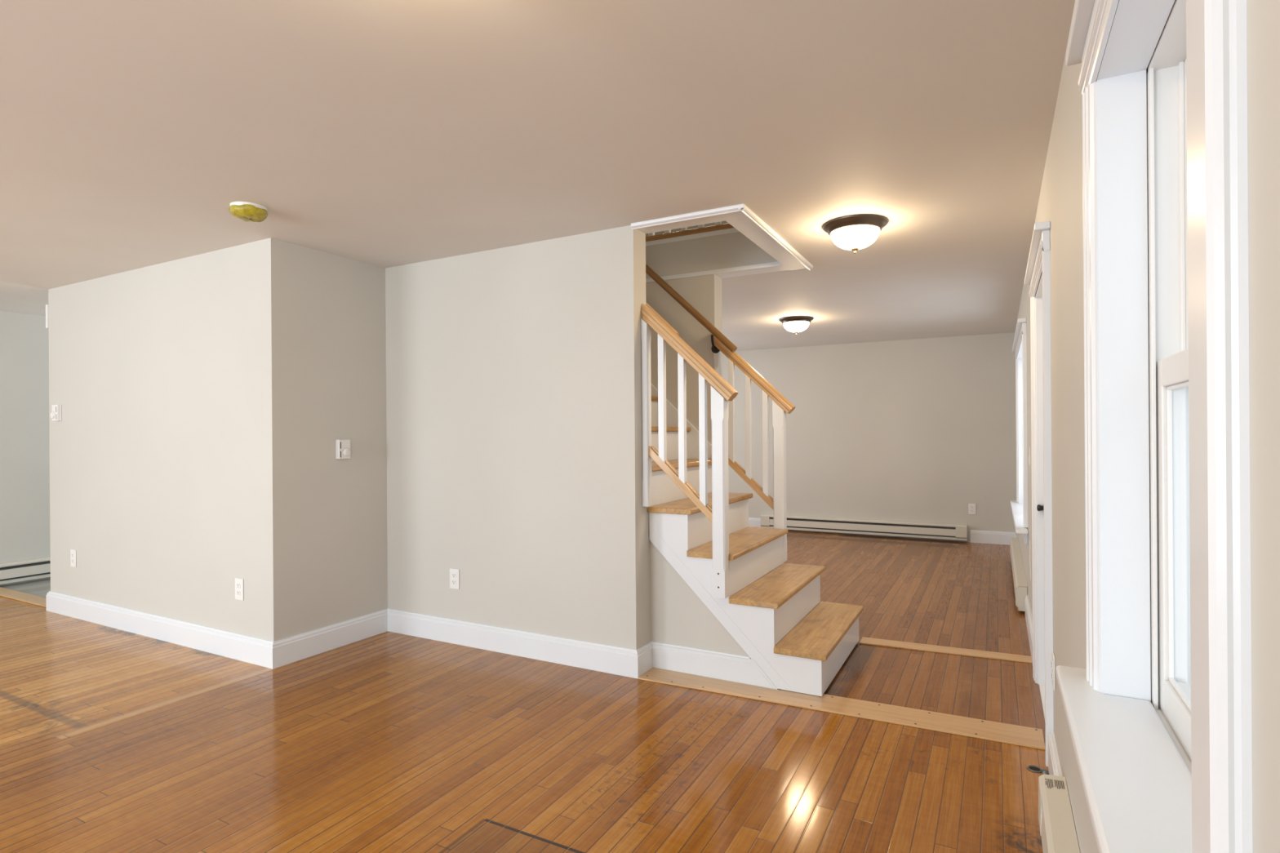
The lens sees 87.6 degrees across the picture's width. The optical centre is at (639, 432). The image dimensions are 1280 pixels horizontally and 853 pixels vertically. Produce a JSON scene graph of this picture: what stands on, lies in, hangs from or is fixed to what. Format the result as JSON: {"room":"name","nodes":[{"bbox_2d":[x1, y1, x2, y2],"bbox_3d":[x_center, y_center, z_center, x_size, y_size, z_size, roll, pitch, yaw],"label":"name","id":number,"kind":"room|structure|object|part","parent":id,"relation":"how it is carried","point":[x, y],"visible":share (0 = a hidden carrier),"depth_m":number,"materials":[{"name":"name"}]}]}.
{"room":"empty living room","nodes":[
{"label":"empty living room","id":0,"kind":"room"},
{"bbox_2d":[0,311,50,586],"bbox_3d":[-5.984,0.131,4.023,0.150,2.224,8.650,0,0,28],"label":"wall","id":1,"kind":"structure","parent":0,"point":[24,438],"depth_m":5.53,"materials":[{"name":"grey paint"}]},
{"bbox_2d":[0,556,50,584],"bbox_3d":[-4.665,1.129,6.242,0.068,0.165,2.600,0,0,28],"label":"baseboard heater","id":2,"kind":"object","parent":1,"relation":"attached to","point":[34,568],"visible":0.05,"depth_m":5.48,"materials":[{"name":"white metal"}]},
{"bbox_2d":[0,556,50,567],"bbox_3d":[-4.667,1.059,6.243,0.066,0.026,2.600,0,0,28],"label":"hood","id":3,"kind":"object","parent":2,"relation":"attached to","point":[46,560],"depth_m":5.51,"materials":[{"name":"white metal"}]},
{"bbox_3d":[-4.640,1.133,6.228,0.008,0.073,2.384,0,0,28],"label":"panel","id":4,"kind":"part","parent":2,"relation":"part of","materials":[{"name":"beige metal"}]},
{"bbox_3d":[-4.694,1.129,6.257,0.004,0.165,2.600,0,0,28],"label":"panel","id":5,"kind":"part","parent":2,"relation":"part of","materials":[{"name":"white metal"}]},
{"bbox_2d":[48,237,296,641],"bbox_3d":[-2.968,0.109,4.096,2.482,2.224,0.125,0,0,28],"label":"wall","id":6,"kind":"structure","parent":0,"point":[172,446],"depth_m":3.85,"materials":[{"name":"grey paint"}]},
{"bbox_2d":[45,304,48,328],"bbox_3d":[-4.092,-0.808,4.663,0.024,0.165,0.090,0,0,28],"label":"wall box","id":7,"kind":"object","parent":6,"relation":"attached to","point":[46,305],"visible":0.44,"depth_m":4.62,"materials":[{"name":"white plastic"}]},
{"bbox_2d":[49,404,62,421],"bbox_3d":[-3.975,-0.137,4.539,0.082,0.110,0.040,0,0,28],"label":"thermostat","id":8,"kind":"object","parent":6,"relation":"attached to","point":[56,415],"visible":1,"depth_m":4.53,"materials":[{"name":"white plastic"}]},
{"bbox_2d":[70,549,76,567],"bbox_3d":[-3.786,0.837,4.460,0.072,0.116,0.009,0,0,28],"label":"wall outlet","id":9,"kind":"object","parent":6,"relation":"attached to","point":[73,552],"visible":1,"depth_m":4.45,"materials":[{"name":"white plastic"}]},
{"bbox_2d":[45,591,273,669],"bbox_3d":[-2.964,1.155,4.088,2.518,0.133,0.143,0,0,28],"label":"baseboard","id":10,"kind":"structure","parent":6,"relation":"attached to","point":[255,651],"depth_m":3.90,"materials":[{"name":"white paint"}]},
{"bbox_2d":[235,577,243,600],"bbox_3d":[-2.155,0.840,3.587,0.072,0.116,0.009,0,0,28],"label":"wall outlet","id":11,"kind":"object","parent":6,"relation":"attached to","point":[238,582],"visible":1,"depth_m":3.58,"materials":[{"name":"white plastic"}]},
{"bbox_2d":[236,590,240,595],"bbox_3d":[-2.156,0.860,3.585,0.033,0.027,0.004,0,0,28],"label":"receptacle","id":12,"kind":"object","parent":11,"relation":"attached to","point":[238,592],"depth_m":3.58,"materials":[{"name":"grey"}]},
{"bbox_2d":[293,244,387,635],"bbox_3d":[-1.723,0.100,3.919,0.120,2.224,0.738,0,0,28],"label":"wall","id":13,"kind":"structure","parent":0,"point":[340,326],"depth_m":3.81,"materials":[{"name":"grey paint"}]},
{"bbox_2d":[272,608,387,669],"bbox_3d":[-1.719,1.146,3.766,0.018,0.133,0.752,0,0,28],"label":"baseboard","id":14,"kind":"structure","parent":13,"relation":"attached to","point":[292,649],"depth_m":3.72,"materials":[{"name":"white paint"}]},
{"bbox_2d":[335,439,351,458],"bbox_3d":[-1.689,0.093,3.812,0.040,0.110,0.082,0,0,28],"label":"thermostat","id":15,"kind":"object","parent":13,"relation":"attached to","point":[342,446],"visible":1,"depth_m":3.80,"materials":[{"name":"white plastic"}]},
{"bbox_2d":[385,225,650,649],"bbox_3d":[-0.883,0.094,3.831,2.029,2.224,0.158,0,0,28],"label":"wall","id":16,"kind":"structure","parent":0,"point":[514,418],"depth_m":3.61,"materials":[{"name":"grey paint"}]},
{"bbox_2d":[449,568,459,589],"bbox_3d":[-1.067,0.840,3.837,0.072,0.116,0.009,0,0,28],"label":"wall outlet","id":17,"kind":"object","parent":16,"relation":"attached to","point":[454,573],"visible":1,"depth_m":3.83,"materials":[{"name":"white plastic"}]},
{"bbox_2d":[451,580,456,585],"bbox_3d":[-1.068,0.859,3.835,0.033,0.027,0.004,0,0,28],"label":"receptacle","id":18,"kind":"object","parent":17,"relation":"attached to","point":[453,582],"depth_m":3.83,"materials":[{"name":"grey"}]},
{"bbox_2d":[451,573,456,577],"bbox_3d":[-1.068,0.820,3.835,0.033,0.027,0.004,0,0,28],"label":"receptacle","id":19,"kind":"object","parent":17,"relation":"attached to","point":[453,575],"depth_m":3.83,"materials":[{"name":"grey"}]},
{"bbox_2d":[387,608,779,689],"bbox_3d":[-0.453,1.137,3.595,2.412,0.133,0.176,0,0,28],"label":"baseboard","id":20,"kind":"structure","parent":16,"relation":"attached to","point":[630,663],"depth_m":3.41,"materials":[{"name":"white paint"}]},
{"bbox_2d":[645,302,678,335],"bbox_3d":[-0.547,-1.250,3.744,1.650,1.563,0.072,0,0,28],"label":"wall handrail","id":21,"kind":"object","parent":16,"relation":"attached to","point":[646,304],"visible":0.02,"depth_m":3.40,"materials":[{"name":"brown wood"}]},
{"bbox_2d":[640,303,737,598],"bbox_3d":[0.241,0.063,3.258,0.491,1.434,0.068,0,0,28],"label":"stair railing","id":22,"kind":"object","parent":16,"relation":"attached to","point":[722,392],"visible":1,"depth_m":3.22,"materials":[{"name":"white wood"}]},
{"bbox_3d":[0.034,-0.104,3.359,0.032,0.944,0.050,0,0,28],"label":"newel post","id":23,"kind":"part","parent":22,"relation":"part of","materials":[{"name":"white paint"}]},
{"bbox_3d":[0.203,0.248,3.278,0.339,0.366,0.034,0,0,28],"label":"rail","id":24,"kind":"part","parent":22,"relation":"part of","materials":[{"name":"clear wood"}]},
{"bbox_3d":[0.238,-0.402,3.259,0.491,0.503,0.064,0,0,28],"label":"rail","id":25,"kind":"part","parent":22,"relation":"part of","materials":[{"name":"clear wood"}]},
{"bbox_3d":[0.383,0.276,3.182,0.066,1.006,0.066,0,0,28],"label":"newel post","id":26,"kind":"part","parent":22,"relation":"part of","materials":[{"name":"white paint"}]},
{"bbox_2d":[0,530,1048,852],"bbox_3d":[-1.936,1.239,3.563,7.410,0.050,11.650,0,0,28],"label":"floor","id":27,"kind":"structure","parent":0,"point":[113,740],"depth_m":2.56,"materials":[{"name":"brown wood"}]},
{"bbox_2d":[0,586,46,607],"bbox_3d":[-4.645,1.226,5.007,1.270,0.014,0.110,0,0,28],"label":"threshold","id":28,"kind":"object","parent":27,"relation":"on","point":[6,593],"visible":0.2,"depth_m":4.96,"materials":[{"name":"brown wood"}]},
{"bbox_2d":[647,383,863,696],"bbox_3d":[-0.100,-0.161,4.035,2.628,2.703,1.014,0,0,28],"label":"staircase","id":29,"kind":"structure","parent":27,"relation":"on","point":[806,660],"depth_m":3.36,"materials":[{"name":"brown wood"}]},
{"bbox_2d":[711,333,795,562],"bbox_3d":[0.703,0.062,4.148,0.529,1.429,0.094,0,0,30],"label":"stair railing","id":30,"kind":"object","parent":29,"relation":"attached to","point":[781,406],"visible":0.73,"depth_m":4.08,"materials":[{"name":"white wood"}]},
{"bbox_3d":[0.501,-0.119,4.294,0.032,0.911,0.046,0,0,28],"label":"newel post","id":31,"kind":"part","parent":30,"relation":"part of","materials":[{"name":"white paint"}]},
{"bbox_3d":[0.655,0.274,4.153,0.367,0.392,0.034,0,0,28],"label":"rail","id":32,"kind":"part","parent":30,"relation":"part of","materials":[{"name":"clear wood"}]},
{"bbox_3d":[0.699,-0.384,4.144,0.526,0.536,0.064,0,0,28],"label":"rail","id":33,"kind":"part","parent":30,"relation":"part of","materials":[{"name":"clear wood"}]},
{"bbox_3d":[0.848,0.289,4.052,0.066,0.974,0.072,0,0,28],"label":"newel post","id":34,"kind":"part","parent":30,"relation":"part of","materials":[{"name":"white paint"}]},
{"bbox_2d":[637,667,1045,750],"bbox_3d":[0.795,1.190,2.956,1.712,0.008,0.180,0,0,26],"label":"threshold","id":35,"kind":"object","parent":27,"relation":"on","point":[1025,736],"visible":0.96,"depth_m":2.85,"materials":[{"name":"brown wood"}]},
{"bbox_2d":[858,636,1031,663],"bbox_3d":[1.651,1.184,3.646,0.856,0.008,0.115,0,0,24],"label":"threshold","id":36,"kind":"object","parent":27,"relation":"on","point":[867,641],"visible":1,"depth_m":3.63,"materials":[{"name":"brown wood"}]},
{"bbox_2d":[1026,765,1048,774],"bbox_3d":[1.403,1.184,2.355,0.066,0.012,0.049,0,0,28],"label":"pipe hole","id":37,"kind":"object","parent":27,"relation":"on","point":[1035,769],"visible":0.99,"depth_m":2.35,"materials":[{"name":"black metal"}]},
{"bbox_2d":[0,0,1075,351],"bbox_3d":[-1.937,-1.025,3.527,7.470,0.030,11.600,0,0,28],"label":"ceiling","id":38,"kind":"structure","parent":0,"point":[381,133],"depth_m":2.27,"materials":[{"name":"paint"}]},
{"bbox_2d":[228,201,267,222],"bbox_3d":[-1.753,-0.983,2.990,0.151,0.057,0.154,0,0,28],"label":"smoke detector","id":39,"kind":"object","parent":38,"relation":"attached to","point":[244,211],"visible":1,"depth_m":2.95,"materials":[{"name":"yellow plastic"}]},
{"bbox_2d":[631,203,813,283],"bbox_3d":[-0.512,-1.161,4.247,2.906,0.330,1.298,0,0,28],"label":"trim","id":40,"kind":"structure","parent":38,"relation":"attached to","point":[740,218],"depth_m":3.64,"materials":[{"name":"white paint"}]},
{"bbox_2d":[648,221,721,235],"bbox_3d":[0.120,-1.791,4.542,1.750,0.920,0.065,0,0,28],"label":"balustrade","id":41,"kind":"object","parent":40,"relation":"on","point":[719,222],"visible":0.06,"depth_m":4.43,"materials":[{"name":"white paint"}]},
{"bbox_3d":[0.215,-1.014,3.137,0.575,0.024,0.026,0,0,28],"label":"bead moulding","id":42,"kind":"part","parent":40,"relation":"part of","materials":[{"name":"white paint"}]},
{"bbox_3d":[-0.073,-1.032,4.585,2.160,0.028,0.016,0,0,28],"label":"bead moulding","id":43,"kind":"part","parent":40,"relation":"part of","materials":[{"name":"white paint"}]},
{"bbox_3d":[0.755,-1.017,3.561,0.026,0.024,1.280,0,0,28],"label":"bead moulding","id":44,"kind":"part","parent":40,"relation":"part of","materials":[{"name":"white paint"}]},
{"bbox_2d":[778,315,813,334],"bbox_3d":[1.414,-0.962,6.042,0.304,0.145,0.304,0,0,28],"label":"ceiling lamp","id":45,"kind":"object","parent":38,"relation":"attached to","point":[796,324],"visible":1,"depth_m":5.95,"materials":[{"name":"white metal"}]},
{"bbox_3d":[1.414,-0.956,6.042,0.233,0.085,0.233,0,0,28],"label":"lamp shade","id":46,"kind":"part","parent":45,"relation":"part of","materials":[{"name":"white glass"}]},
{"bbox_2d":[822,213,887,253],"bbox_3d":[1.062,-0.959,3.298,0.304,0.145,0.304,0,0,28],"label":"ceiling lamp","id":47,"kind":"object","parent":38,"relation":"attached to","point":[854,233],"visible":1,"depth_m":3.21,"materials":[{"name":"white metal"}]},
{"bbox_3d":[1.062,-0.953,3.298,0.233,0.085,0.233,0,0,28],"label":"lamp shade","id":48,"kind":"part","parent":47,"relation":"part of","materials":[{"name":"white glass"}]},
{"bbox_2d":[645,220,728,236],"bbox_3d":[-0.079,-2.474,5.080,5.100,2.350,3.700,0,0,28],"label":"wall","id":49,"kind":"structure","parent":0,"point":[724,221],"depth_m":6.75,"materials":[{"name":"grey"}]},
{"bbox_2d":[645,231,777,548],"bbox_3d":[-0.427,-0.047,4.864,3.060,2.500,0.135,0,0,28],"label":"wall","id":50,"kind":"structure","parent":0,"point":[704,293],"depth_m":4.38,"materials":[{"name":"grey paint"}]},
{"bbox_2d":[645,263,737,353],"bbox_3d":[-0.122,-1.276,4.533,1.654,1.568,0.112,0,0,28],"label":"wall handrail","id":51,"kind":"object","parent":50,"relation":"attached to","point":[700,318],"visible":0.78,"depth_m":4.24,"materials":[{"name":"brown wood"}]},
{"bbox_2d":[650,542,782,690],"bbox_3d":[-0.353,0.858,3.643,2.330,0.690,0.005,0,0,28],"label":"wall","id":52,"kind":"structure","parent":0,"point":[678,616],"depth_m":3.35,"materials":[{"name":"grey paint"}]},
{"bbox_2d":[722,332,1016,542],"bbox_3d":[2.113,0.073,8.011,4.570,2.224,0.120,0,0,28],"label":"wall","id":53,"kind":"structure","parent":0,"point":[917,430],"depth_m":7.54,"materials":[{"name":"grey paint"}]},
{"bbox_2d":[760,514,967,540],"bbox_3d":[2.503,1.078,7.698,2.280,0.165,0.068,0,0,28],"label":"baseboard heater","id":54,"kind":"object","parent":53,"relation":"attached to","point":[865,526],"visible":0.94,"depth_m":7.59,"materials":[{"name":"beige metal"}]},
{"bbox_3d":[2.489,1.082,7.672,2.064,0.073,0.008,0,0,28],"label":"panel","id":55,"kind":"part","parent":54,"relation":"part of","materials":[{"name":"white metal"}]},
{"bbox_2d":[760,514,967,527],"bbox_3d":[2.503,1.008,7.699,2.280,0.026,0.066,0,0,28],"label":"hood","id":56,"kind":"object","parent":54,"relation":"attached to","point":[763,517],"depth_m":7.66,"materials":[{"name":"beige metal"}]},
{"bbox_3d":[2.518,1.078,7.726,2.280,0.165,0.004,0,0,28],"label":"panel","id":57,"kind":"part","parent":54,"relation":"part of","materials":[{"name":"white metal"}]},
{"bbox_2d":[748,517,1015,545],"bbox_3d":[2.000,1.119,7.997,4.370,0.133,0.018,0,0,28],"label":"baseboard","id":58,"kind":"structure","parent":53,"relation":"attached to","point":[976,536],"depth_m":7.09,"materials":[{"name":"white paint"}]},
{"bbox_2d":[968,503,975,514],"bbox_3d":[3.563,0.817,7.164,0.072,0.116,0.009,0,0,28],"label":"wall outlet","id":59,"kind":"object","parent":53,"relation":"attached to","point":[971,507],"visible":1,"depth_m":7.16,"materials":[{"name":"white plastic"}]},
{"bbox_2d":[1014,0,1279,852],"bbox_3d":[1.304,0.079,1.866,0.202,2.224,11.720,0,0,28],"label":"wall","id":60,"kind":"structure","parent":0,"point":[1060,197],"depth_m":1.17,"materials":[{"name":"grey paint"}]},
{"bbox_2d":[1009,537,1027,611],"bbox_3d":[3.013,1.074,5.333,0.068,0.165,2.240,0,0,28],"label":"baseboard heater","id":61,"kind":"object","parent":60,"relation":"attached to","point":[1020,586],"visible":0.94,"depth_m":4.74,"materials":[{"name":"beige metal"}]},
{"bbox_3d":[2.987,1.079,5.347,0.008,0.073,2.024,0,0,28],"label":"panel","id":62,"kind":"part","parent":61,"relation":"part of","materials":[{"name":"beige metal"}]},
{"bbox_2d":[1010,537,1027,587],"bbox_3d":[3.014,1.005,5.332,0.066,0.026,2.240,0,0,28],"label":"hood","id":63,"kind":"object","parent":61,"relation":"attached to","point":[1019,570],"depth_m":5.03,"materials":[{"name":"beige metal"}]},
{"bbox_3d":[3.042,1.074,5.318,0.004,0.165,2.240,0,0,28],"label":"panel","id":64,"kind":"part","parent":61,"relation":"part of","materials":[{"name":"beige metal"}]},
{"bbox_2d":[1010,317,1028,544],"bbox_3d":[2.953,-0.011,5.044,0.250,1.455,2.040,0,0,28],"label":"window","id":65,"kind":"structure","parent":60,"relation":"in","point":[1020,506],"depth_m":4.88,"materials":[{"name":"white paint"}]},
{"bbox_3d":[3.284,-0.021,5.805,0.024,1.245,0.104,0,0,28],"label":"casing","id":66,"kind":"part","parent":65,"relation":"part of","materials":[{"name":"white paint"}]},
{"bbox_3d":[2.879,-0.654,5.072,0.021,0.041,1.779,0,0,28],"label":"head moulding","id":67,"kind":"part","parent":65,"relation":"part of","materials":[{"name":"white paint"}]},
{"bbox_3d":[2.495,-0.015,4.330,0.024,1.245,0.099,0,0,28],"label":"casing","id":68,"kind":"part","parent":65,"relation":"part of","materials":[{"name":"white paint"}]},
{"bbox_2d":[1014,533,1062,776],"bbox_3d":[2.579,1.115,4.465,0.018,0.133,5.700,0,0,28],"label":"baseboard","id":69,"kind":"structure","parent":60,"relation":"attached to","point":[1054,766],"depth_m":2.33,"materials":[{"name":"white paint"}]},
{"bbox_2d":[1024,221,1053,766],"bbox_3d":[1.762,0.218,2.770,0.248,1.938,1.029,0,0,28],"label":"door","id":70,"kind":"structure","parent":60,"relation":"in","point":[1037,273],"depth_m":2.95,"materials":[{"name":"white paint"}]},
{"bbox_3d":[1.894,0.267,3.202,0.024,1.840,0.098,0,0,28],"label":"casing","id":71,"kind":"part","parent":70,"relation":"part of","materials":[{"name":"white paint"}]},
{"bbox_3d":[1.671,-0.665,2.815,0.021,0.041,0.989,0,0,28],"label":"head moulding","id":72,"kind":"part","parent":70,"relation":"part of","materials":[{"name":"white paint"}]},
{"bbox_3d":[1.787,1.181,2.757,0.204,0.012,0.764,0,0,28],"label":"sill","id":73,"kind":"part","parent":70,"relation":"part of","materials":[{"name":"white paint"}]},
{"bbox_3d":[1.474,0.270,2.418,0.024,1.840,0.093,0,0,28],"label":"casing","id":74,"kind":"part","parent":70,"relation":"part of","materials":[{"name":"white paint"}]},
{"bbox_2d":[1051,651,1055,690],"bbox_3d":[1.425,0.820,2.303,0.009,0.116,0.072,0,0,28],"label":"wall outlet","id":75,"kind":"object","parent":60,"relation":"attached to","point":[1053,658],"visible":1,"depth_m":2.27,"materials":[{"name":"white plastic"}]},
{"bbox_2d":[1038,773,1079,852],"bbox_3d":[0.669,1.091,0.951,0.068,0.166,2.300,0,0,28],"label":"baseboard heater","id":76,"kind":"object","parent":60,"relation":"attached to","point":[1058,833],"visible":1,"depth_m":1.77,"materials":[{"name":"beige metal"}]},
{"bbox_3d":[0.643,1.095,0.964,0.008,0.073,2.084,0,0,28],"label":"panel","id":77,"kind":"part","parent":76,"relation":"part of","materials":[{"name":"beige metal"}]},
{"bbox_3d":[0.698,1.091,0.935,0.004,0.165,2.300,0,0,28],"label":"panel","id":78,"kind":"part","parent":76,"relation":"part of","materials":[{"name":"beige metal"}]},
{"bbox_2d":[1055,0,1252,852],"bbox_3d":[0.718,-0.122,0.866,0.249,1.232,0.965,0,0,28],"label":"window","id":79,"kind":"structure","parent":60,"relation":"in","point":[1172,773],"depth_m":1.09,"materials":[{"name":"white paint"}]},
{"bbox_3d":[0.839,-0.086,1.235,0.024,1.110,0.068,0,0,28],"label":"casing","id":80,"kind":"part","parent":79,"relation":"part of","materials":[{"name":"white paint"}]},
{"bbox_3d":[0.644,-0.653,0.894,0.021,0.041,0.854,0,0,28],"label":"head moulding","id":81,"kind":"part","parent":79,"relation":"part of","materials":[{"name":"white paint"}]},
{"bbox_3d":[0.774,-0.073,0.827,0.114,1.134,0.720,0,0,28],"label":"frame","id":82,"kind":"part","parent":79,"relation":"part of","materials":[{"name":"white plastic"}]},
{"bbox_3d":[0.748,0.177,0.843,0.032,0.600,0.698,0,0,28],"label":"sash","id":83,"kind":"part","parent":79,"relation":"part of","materials":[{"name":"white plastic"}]},
{"bbox_3d":[0.778,-0.353,0.825,0.032,0.551,0.698,0,0,28],"label":"sash","id":84,"kind":"part","parent":79,"relation":"part of","materials":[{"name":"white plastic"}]},
{"bbox_3d":[0.471,-0.083,0.546,0.024,1.110,0.070,0,0,28],"label":"casing","id":85,"kind":"part","parent":79,"relation":"part of","materials":[{"name":"white paint"}]}
]}

